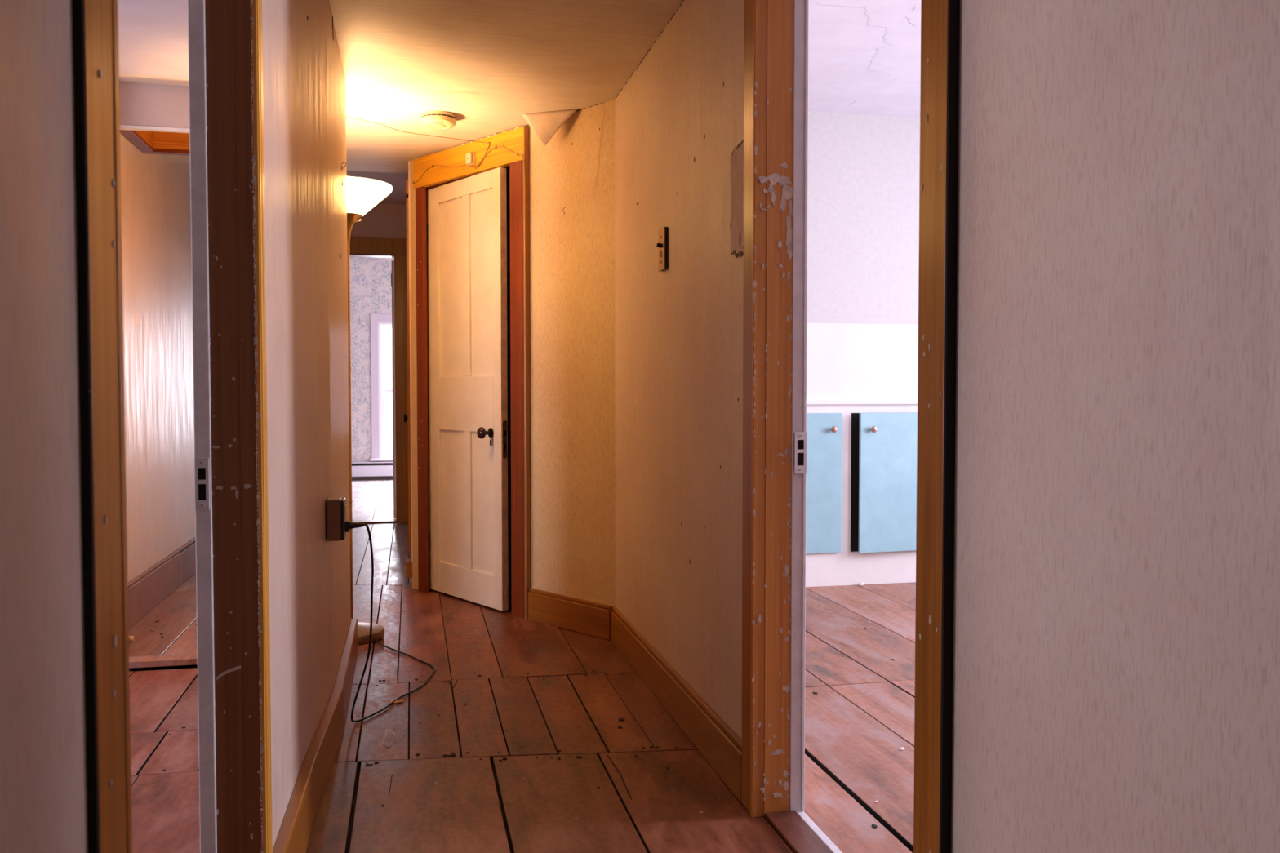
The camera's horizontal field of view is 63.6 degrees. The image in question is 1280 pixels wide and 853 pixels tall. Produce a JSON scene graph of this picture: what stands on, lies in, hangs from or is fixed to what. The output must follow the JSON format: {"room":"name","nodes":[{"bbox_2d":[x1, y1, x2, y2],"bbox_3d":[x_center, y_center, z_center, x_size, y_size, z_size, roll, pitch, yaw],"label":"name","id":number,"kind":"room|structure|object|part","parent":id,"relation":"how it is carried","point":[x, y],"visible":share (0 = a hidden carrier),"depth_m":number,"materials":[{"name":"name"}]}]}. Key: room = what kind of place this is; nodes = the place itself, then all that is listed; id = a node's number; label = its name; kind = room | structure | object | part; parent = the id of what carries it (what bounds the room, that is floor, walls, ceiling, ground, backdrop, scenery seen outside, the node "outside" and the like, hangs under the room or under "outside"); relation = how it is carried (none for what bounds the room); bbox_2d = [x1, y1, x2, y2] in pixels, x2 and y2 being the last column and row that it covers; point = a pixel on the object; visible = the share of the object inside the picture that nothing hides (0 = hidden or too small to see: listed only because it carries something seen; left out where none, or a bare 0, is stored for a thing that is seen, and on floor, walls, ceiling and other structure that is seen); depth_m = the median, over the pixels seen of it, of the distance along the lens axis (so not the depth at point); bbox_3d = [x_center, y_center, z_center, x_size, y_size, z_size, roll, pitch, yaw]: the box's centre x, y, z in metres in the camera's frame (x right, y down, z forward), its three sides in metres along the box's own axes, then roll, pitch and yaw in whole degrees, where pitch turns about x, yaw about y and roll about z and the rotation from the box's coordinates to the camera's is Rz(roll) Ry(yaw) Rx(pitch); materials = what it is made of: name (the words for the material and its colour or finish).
{"room":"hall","nodes":[
{"label":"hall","id":0,"kind":"room"},
{"bbox_2d":[117,0,188,77],"bbox_3d":[-1.935,-1.278,0.808,2.790,0.200,5.700,0,2,-12],"label":"ceiling","id":1,"kind":"structure","parent":0,"point":[153,37],"depth_m":3.37,"materials":[{"name":"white paint"}]},
{"bbox_2d":[119,81,189,133],"bbox_3d":[-1.700,-1.219,3.907,0.990,0.210,0.038,0,2,-12],"label":"wall","id":2,"kind":"structure","parent":0,"point":[148,107],"depth_m":3.87,"materials":[{"name":"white paint"}]},
{"bbox_2d":[120,132,195,583],"bbox_3d":[-2.526,-0.533,5.648,0.120,2.720,3.950,0,2,-12],"label":"wall","id":3,"kind":"structure","parent":0,"point":[156,202],"depth_m":4.92,"materials":[{"name":"paint"}]},
{"bbox_2d":[127,537,195,629],"bbox_3d":[-2.474,0.711,5.774,0.017,0.185,3.770,0,2,-12],"label":"baseboard","id":4,"kind":"structure","parent":3,"relation":"attached to","point":[152,587],"depth_m":4.88,"materials":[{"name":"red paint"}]},
{"bbox_2d":[0,0,351,852],"bbox_3d":[-0.547,-0.138,1.114,0.135,2.200,5.620,0,2,-12],"label":"wall","id":5,"kind":"structure","parent":0,"point":[43,769],"depth_m":0.82,"materials":[{"name":"white paint"}]},
{"bbox_2d":[71,0,272,852],"bbox_3d":[-0.611,-0.093,1.334,0.115,2.105,1.076,0,2,-12],"label":"door frame","id":6,"kind":"structure","parent":5,"relation":"attached to","point":[225,42],"depth_m":1.78,"materials":[{"name":"brown wood"}]},
{"bbox_3d":[-0.457,-0.045,0.878,0.012,2.030,0.115,0,2,-12],"label":"casing","id":7,"kind":"part","parent":6,"relation":"part of","materials":[{"name":"orange wood"}]},
{"bbox_3d":[-0.755,0.099,1.780,0.022,0.090,0.003,0,2,-12],"label":"strike plate","id":8,"kind":"part","parent":6,"relation":"part of","materials":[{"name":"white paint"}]},
{"bbox_3d":[-0.762,-0.072,1.814,0.027,2.020,0.076,0,2,-12],"label":"room casing","id":9,"kind":"part","parent":6,"relation":"part of","materials":[{"name":"white paint"}]},
{"bbox_3d":[-0.675,-0.078,1.835,0.016,2.030,0.064,0,2,-12],"label":"casing","id":10,"kind":"part","parent":6,"relation":"part of","materials":[{"name":"brown wood"}]},
{"bbox_2d":[272,617,357,852],"bbox_3d":[-0.880,0.832,2.921,0.072,0.138,2.055,0,2,-12],"label":"baseboard","id":11,"kind":"structure","parent":5,"relation":"attached to","point":[295,833],"depth_m":2.51,"materials":[{"name":"orange wood"}]},
{"bbox_2d":[326,497,346,541],"bbox_3d":[-0.848,0.258,2.890,0.050,0.114,0.080,0,2,-12],"label":"outlet box","id":12,"kind":"object","parent":5,"relation":"attached to","point":[335,506],"visible":1,"depth_m":2.85,"materials":[{"name":"brown plastic"}]},
{"bbox_3d":[-0.831,0.258,2.894,0.009,0.110,0.076,0,2,-12],"label":"plate","id":13,"kind":"part","parent":12,"relation":"part of","materials":[{"name":"black plastic"}]},
{"bbox_2d":[349,257,394,462],"bbox_3d":[-2.139,-0.688,9.863,4.900,2.700,4.020,0,2,-12],"label":"wall","id":14,"kind":"structure","parent":0,"point":[371,289],"depth_m":11.58,"materials":[{"name":"blue paper"}]},
{"bbox_2d":[351,462,393,479],"bbox_3d":[-2.882,0.499,11.638,3.400,0.200,0.075,0,2,-12],"label":"baseboard heater","id":15,"kind":"object","parent":14,"relation":"attached to","point":[360,470],"visible":0.12,"depth_m":11.58,"materials":[{"name":"white metal"}]},
{"bbox_3d":[-2.883,0.405,11.639,3.400,0.011,0.065,0,2,-12],"label":"rail","id":16,"kind":"part","parent":15,"relation":"part of","materials":[{"name":"white metal"}]},
{"bbox_2d":[369,314,392,461],"bbox_3d":[-2.531,-0.442,11.750,1.052,1.650,0.145,0,2,-12],"label":"window","id":17,"kind":"structure","parent":14,"relation":"in","point":[379,322],"depth_m":11.62,"materials":[{"name":"white paint"}]},
{"bbox_3d":[-2.520,0.368,11.729,1.052,0.028,0.045,0,2,-12],"label":"sill","id":18,"kind":"part","parent":17,"relation":"part of","materials":[{"name":"white paint"}]},
{"bbox_3d":[-2.536,-0.413,11.773,0.852,1.530,0.100,0,2,-12],"label":"frame","id":19,"kind":"part","parent":17,"relation":"part of","materials":[{"name":"white plastic"}]},
{"bbox_3d":[-2.542,-0.771,11.790,0.792,0.754,0.030,0,2,-12],"label":"sash","id":20,"kind":"part","parent":17,"relation":"part of","materials":[{"name":"white plastic"}]},
{"bbox_3d":[-2.534,-0.042,11.781,0.792,0.762,0.030,0,2,-12],"label":"sash","id":21,"kind":"part","parent":17,"relation":"part of","materials":[{"name":"white plastic"}]},
{"bbox_2d":[346,170,408,204],"bbox_3d":[-2.096,-1.779,6.510,1.350,0.290,2.470,0,2,-12],"label":"ceiling","id":22,"kind":"structure","parent":0,"point":[397,180],"depth_m":6.90,"materials":[{"name":"paint"}]},
{"bbox_2d":[350,203,406,238],"bbox_3d":[-1.704,-0.646,7.901,4.700,2.750,0.100,0,2,-12],"label":"wall","id":23,"kind":"structure","parent":0,"point":[384,220],"depth_m":7.77,"materials":[{"name":"paint"}]},
{"bbox_2d":[349,235,408,524],"bbox_3d":[-2.247,-0.339,7.790,0.988,2.165,0.142,0,2,-12],"label":"door frame","id":24,"kind":"structure","parent":23,"relation":"attached to","point":[359,246],"depth_m":7.81,"materials":[{"name":"brown wood"}]},
{"bbox_3d":[-2.271,0.731,7.823,0.840,0.024,0.140,0,2,-12],"label":"sill","id":25,"kind":"part","parent":24,"relation":"part of","materials":[{"name":"white paint"}]},
{"bbox_3d":[-1.801,-0.283,7.832,0.100,2.030,0.022,0,2,-12],"label":"casing","id":26,"kind":"part","parent":24,"relation":"part of","materials":[{"name":"brown wood"}]},
{"bbox_2d":[391,260,395,518],"bbox_3d":[-1.957,-0.291,8.224,0.025,1.980,0.585,0,2,-12],"label":"door","id":27,"kind":"structure","parent":23,"relation":"in","point":[393,261],"depth_m":7.94,"materials":[{"name":"white paint"}]},
{"bbox_2d":[119,0,683,173],"bbox_3d":[-0.656,-1.299,1.875,2.150,0.432,7.230,0,2,-12],"label":"ceiling","id":28,"kind":"structure","parent":0,"point":[498,66],"depth_m":3.63,"materials":[{"name":"paint"}]},
{"bbox_2d":[120,129,190,155],"bbox_3d":[-1.880,-1.411,4.405,0.605,0.362,0.705,0,2,-12],"label":"attic hatch","id":29,"kind":"object","parent":28,"relation":"attached to","point":[148,142],"visible":0.21,"depth_m":4.67,"materials":[{"name":"orange wood"}]},
{"bbox_2d":[420,110,456,129],"bbox_3d":[-0.840,-1.274,4.305,0.146,0.049,0.146,0,2,-12],"label":"smoke detector","id":30,"kind":"object","parent":28,"relation":"attached to","point":[433,119],"visible":1,"depth_m":4.25,"materials":[{"name":"beige plastic"}]},
{"bbox_3d":[-0.840,-1.291,4.305,0.146,0.014,0.146,0,2,-12],"label":"mounting plate","id":31,"kind":"part","parent":30,"relation":"part of","materials":[{"name":"beige plastic"}]},
{"bbox_2d":[406,160,413,582],"bbox_3d":[-0.995,-0.577,6.619,0.970,2.700,2.715,0,2,-12],"label":"wall","id":32,"kind":"structure","parent":0,"point":[408,176],"depth_m":5.20,"materials":[{"name":"beige paint"}]},
{"bbox_2d":[403,413,407,422],"bbox_3d":[-1.324,-0.211,5.869,0.043,1.980,0.800,0,2,-12],"label":"door","id":33,"kind":"structure","parent":32,"relation":"in","point":[405,416],"depth_m":5.56,"materials":[{"name":"beige paint"}]},
{"bbox_2d":[405,180,411,555],"bbox_3d":[-1.313,-0.246,5.875,0.018,2.090,1.010,0,2,-12],"label":"door frame","id":34,"kind":"structure","parent":32,"relation":"attached to","point":[406,181],"depth_m":5.38,"materials":[{"name":"orange wood"}]},
{"bbox_2d":[405,558,412,577],"bbox_3d":[-1.182,0.724,5.292,0.030,0.080,0.130,0,2,-12],"label":"baseboard","id":35,"kind":"structure","parent":32,"relation":"attached to","point":[408,563],"depth_m":5.23,"materials":[{"name":"orange wood"}]},
{"bbox_2d":[506,173,511,591],"bbox_3d":[-0.653,-0.256,4.994,0.230,2.230,0.850,-2,3,-44],"label":"wall","id":36,"kind":"structure","parent":0,"point":[507,175],"depth_m":5.15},
{"bbox_2d":[409,99,615,606],"bbox_3d":[-0.594,-0.261,4.692,0.102,2.200,1.532,-2,3,-44],"label":"wall","id":37,"kind":"structure","parent":0,"point":[572,253],"depth_m":4.29,"materials":[{"name":"beige paint"}]},
{"bbox_2d":[346,115,526,583],"bbox_3d":[-1.110,-0.296,4.509,0.844,1.964,0.906,-2,3,-44],"label":"wire","id":38,"kind":"object","parent":37,"relation":"attached to","point":[346,116],"visible":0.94,"depth_m":4.48,"materials":[{"name":"beige plastic"}]},
{"bbox_2d":[426,167,508,611],"bbox_3d":[-0.848,-0.168,4.857,0.101,1.980,0.689,-2,3,-39],"label":"door","id":39,"kind":"structure","parent":37,"relation":"in","point":[466,226],"depth_m":4.83,"materials":[{"name":"beige paint"}]},
{"bbox_3d":[-0.896,-0.660,4.954,0.016,0.853,0.246,-2,3,-39],"label":"panel","id":40,"kind":"part","parent":39,"relation":"part of","materials":[{"name":"beige paint"}]},
{"bbox_3d":[-0.896,0.342,4.988,0.016,0.659,0.246,-2,3,-39],"label":"panel","id":41,"kind":"part","parent":39,"relation":"part of","materials":[{"name":"beige paint"}]},
{"bbox_3d":[-0.714,-0.653,4.731,0.016,0.853,0.217,-2,3,-39],"label":"panel","id":42,"kind":"part","parent":39,"relation":"part of","materials":[{"name":"beige paint"}]},
{"bbox_3d":[-0.713,0.029,4.647,0.040,0.054,0.051,0,2,-12],"label":"knob","id":43,"kind":"part","parent":39,"relation":"part of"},
{"bbox_3d":[-0.714,0.350,4.765,0.016,0.659,0.217,-2,3,-39],"label":"panel","id":44,"kind":"part","parent":39,"relation":"part of","materials":[{"name":"beige paint"}]},
{"bbox_3d":[-0.605,0.058,4.620,0.020,0.168,0.004,-2,3,-39],"label":"lock plate","id":45,"kind":"part","parent":39,"relation":"part of","materials":[{"name":"metal"}]},
{"bbox_2d":[466,152,475,165],"bbox_3d":[-0.776,-1.224,4.720,0.030,0.053,0.042,-2,3,-44],"label":"transformer","id":46,"kind":"object","parent":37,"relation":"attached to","point":[470,157],"visible":1,"depth_m":4.71,"materials":[{"name":"beige plastic"}]},
{"bbox_2d":[413,125,530,619],"bbox_3d":[-0.762,-0.240,4.851,0.128,2.148,0.898,-2,3,-44],"label":"door frame","id":47,"kind":"structure","parent":37,"relation":"attached to","point":[517,140],"depth_m":4.57,"materials":[{"name":"red wood"}]},
{"bbox_3d":[-1.079,-0.177,5.114,0.023,2.005,0.064,-2,3,-44],"label":"casing","id":48,"kind":"part","parent":47,"relation":"part of","materials":[{"name":"red wood"}]},
{"bbox_3d":[-0.529,-0.158,4.540,0.024,2.005,0.106,-2,3,-44],"label":"casing","id":49,"kind":"part","parent":47,"relation":"part of","materials":[{"name":"red wood"}]},
{"bbox_2d":[528,587,613,640],"bbox_3d":[-0.300,0.783,4.336,0.020,0.138,0.536,-2,3,-44],"label":"baseboard","id":50,"kind":"structure","parent":37,"relation":"attached to","point":[570,613],"depth_m":4.31,"materials":[{"name":"brown wood"}]},
{"bbox_2d":[128,480,915,852],"bbox_3d":[-0.512,0.876,5.348,7.700,0.123,13.800,0,2,-12],"label":"floor","id":51,"kind":"structure","parent":0,"point":[584,755],"depth_m":2.99,"materials":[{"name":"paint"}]},
{"bbox_2d":[128,635,133,642],"bbox_3d":[-2.030,0.846,4.109,0.033,0.026,0.033,0,2,-12],"label":"crumb","id":52,"kind":"object","parent":51,"relation":"on","point":[131,637],"visible":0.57,"depth_m":4.10,"materials":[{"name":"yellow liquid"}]},
{"bbox_2d":[345,176,435,722],"bbox_3d":[-0.933,-0.034,3.635,0.398,1.820,1.486,-1,2,-23],"label":"floor lamp","id":53,"kind":"object","parent":51,"relation":"on","point":[363,194],"visible":0.54,"depth_m":4.07,"materials":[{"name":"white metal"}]},
{"bbox_3d":[-1.171,-0.902,4.116,0.360,0.118,0.360,0,2,-12],"label":"lamp shade","id":54,"kind":"part","parent":53,"relation":"part of","materials":[{"name":"white glass"}]},
{"bbox_3d":[-0.830,0.566,3.532,0.262,0.624,1.208,0,2,-12],"label":"power cord","id":55,"kind":"part","parent":53,"relation":"part of","materials":[{"name":"black rubber"}]},
{"bbox_2d":[390,700,404,703],"bbox_3d":[-0.780,0.884,3.314,0.046,0.005,0.028,0,2,-12],"label":"chip","id":56,"kind":"object","parent":51,"relation":"on","point":[396,701],"visible":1,"depth_m":3.31,"materials":[{"name":"orange wood"}]},
{"bbox_2d":[857,582,864,586],"bbox_3d":[1.132,0.808,5.296,0.034,0.021,0.029,0,2,-12],"label":"crumb","id":57,"kind":"object","parent":51,"relation":"on","point":[860,584],"visible":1,"depth_m":5.28,"materials":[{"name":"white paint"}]},
{"bbox_2d":[805,400,917,586],"bbox_3d":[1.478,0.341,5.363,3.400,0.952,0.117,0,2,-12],"label":"base cabinet","id":58,"kind":"object","parent":51,"relation":"on","point":[861,494],"visible":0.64,"depth_m":5.29,"materials":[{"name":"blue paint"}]},
{"bbox_3d":[0.762,0.290,5.221,0.543,0.715,0.018,0,2,-12],"label":"door","id":59,"kind":"part","parent":58,"relation":"part of","materials":[{"name":"blue paint"}]},
{"bbox_3d":[0.981,0.015,5.234,0.033,0.033,0.034,0,2,-12],"label":"knob","id":60,"kind":"part","parent":58,"relation":"part of","materials":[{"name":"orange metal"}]},
{"bbox_3d":[1.186,0.015,5.245,0.033,0.033,0.034,0,2,-12],"label":"knob","id":61,"kind":"part","parent":58,"relation":"part of","materials":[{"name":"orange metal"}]},
{"bbox_3d":[1.384,0.286,5.340,0.554,0.715,0.018,-1,2,-16],"label":"door","id":62,"kind":"part","parent":58,"relation":"part of","materials":[{"name":"blue paint"}]},
{"bbox_2d":[806,111,919,400],"bbox_3d":[1.503,-0.412,5.454,3.500,2.450,0.120,0,2,-12],"label":"wall","id":63,"kind":"structure","parent":0,"point":[863,200],"depth_m":5.30,"materials":[{"name":"white paint"}]},
{"bbox_2d":[808,0,920,117],"bbox_3d":[2.179,-1.582,2.223,3.560,0.189,6.700,0,2,-12],"label":"ceiling","id":64,"kind":"structure","parent":0,"point":[864,55],"depth_m":4.36,"materials":[{"name":"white paint"}]},
{"bbox_2d":[614,0,1279,852],"bbox_3d":[0.446,-0.290,1.883,0.110,2.450,6.700,0,2,-12],"label":"wall","id":65,"kind":"structure","parent":0,"point":[1116,676],"depth_m":1.28,"materials":[{"name":"beige paint"}]},
{"bbox_2d":[656,226,667,271],"bbox_3d":[0.067,-0.564,3.282,0.029,0.132,0.080,0,2,-12],"label":"light switch","id":66,"kind":"object","parent":65,"relation":"attached to","point":[662,245],"visible":1,"depth_m":3.26,"materials":[{"name":"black plastic"}]},
{"bbox_3d":[0.068,-0.564,3.283,0.004,0.132,0.080,0,2,-12],"label":"plate","id":67,"kind":"part","parent":66,"relation":"part of","materials":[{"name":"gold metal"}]},
{"bbox_2d":[610,606,742,802],"bbox_3d":[0.073,0.818,3.321,0.021,0.138,1.675,0,2,-12],"label":"baseboard","id":68,"kind":"structure","parent":65,"relation":"attached to","point":[722,748],"depth_m":3.03,"materials":[{"name":"orange wood"}]},
{"bbox_2d":[741,0,959,852],"bbox_3d":[0.409,-0.119,2.017,0.130,2.120,0.964,0,2,-12],"label":"door frame","id":69,"kind":"structure","parent":65,"relation":"attached to","point":[775,51],"depth_m":2.38,"materials":[{"name":"orange wood"}]},
{"bbox_3d":[0.263,-0.098,2.437,0.020,2.030,0.075,0,2,-12],"label":"casing","id":70,"kind":"part","parent":69,"relation":"part of","materials":[{"name":"orange wood"}]},
{"bbox_3d":[0.409,0.930,2.058,0.085,0.020,0.772,0,2,-12],"label":"sill","id":71,"kind":"part","parent":69,"relation":"part of","materials":[{"name":"brown wood"}]},
{"bbox_3d":[0.362,-0.101,2.450,0.034,2.026,0.098,0,2,-12],"label":"room casing","id":72,"kind":"part","parent":69,"relation":"part of","materials":[{"name":"white paint"}]},
{"bbox_3d":[0.374,0.061,2.407,0.029,0.097,0.003,0,2,-12],"label":"strike plate","id":73,"kind":"part","parent":69,"relation":"part of","materials":[{"name":"white paint"}]},
{"bbox_3d":[0.453,-0.069,1.580,0.021,2.030,0.082,0,2,-12],"label":"casing","id":74,"kind":"part","parent":69,"relation":"part of","materials":[{"name":"orange wood"}]}
]}

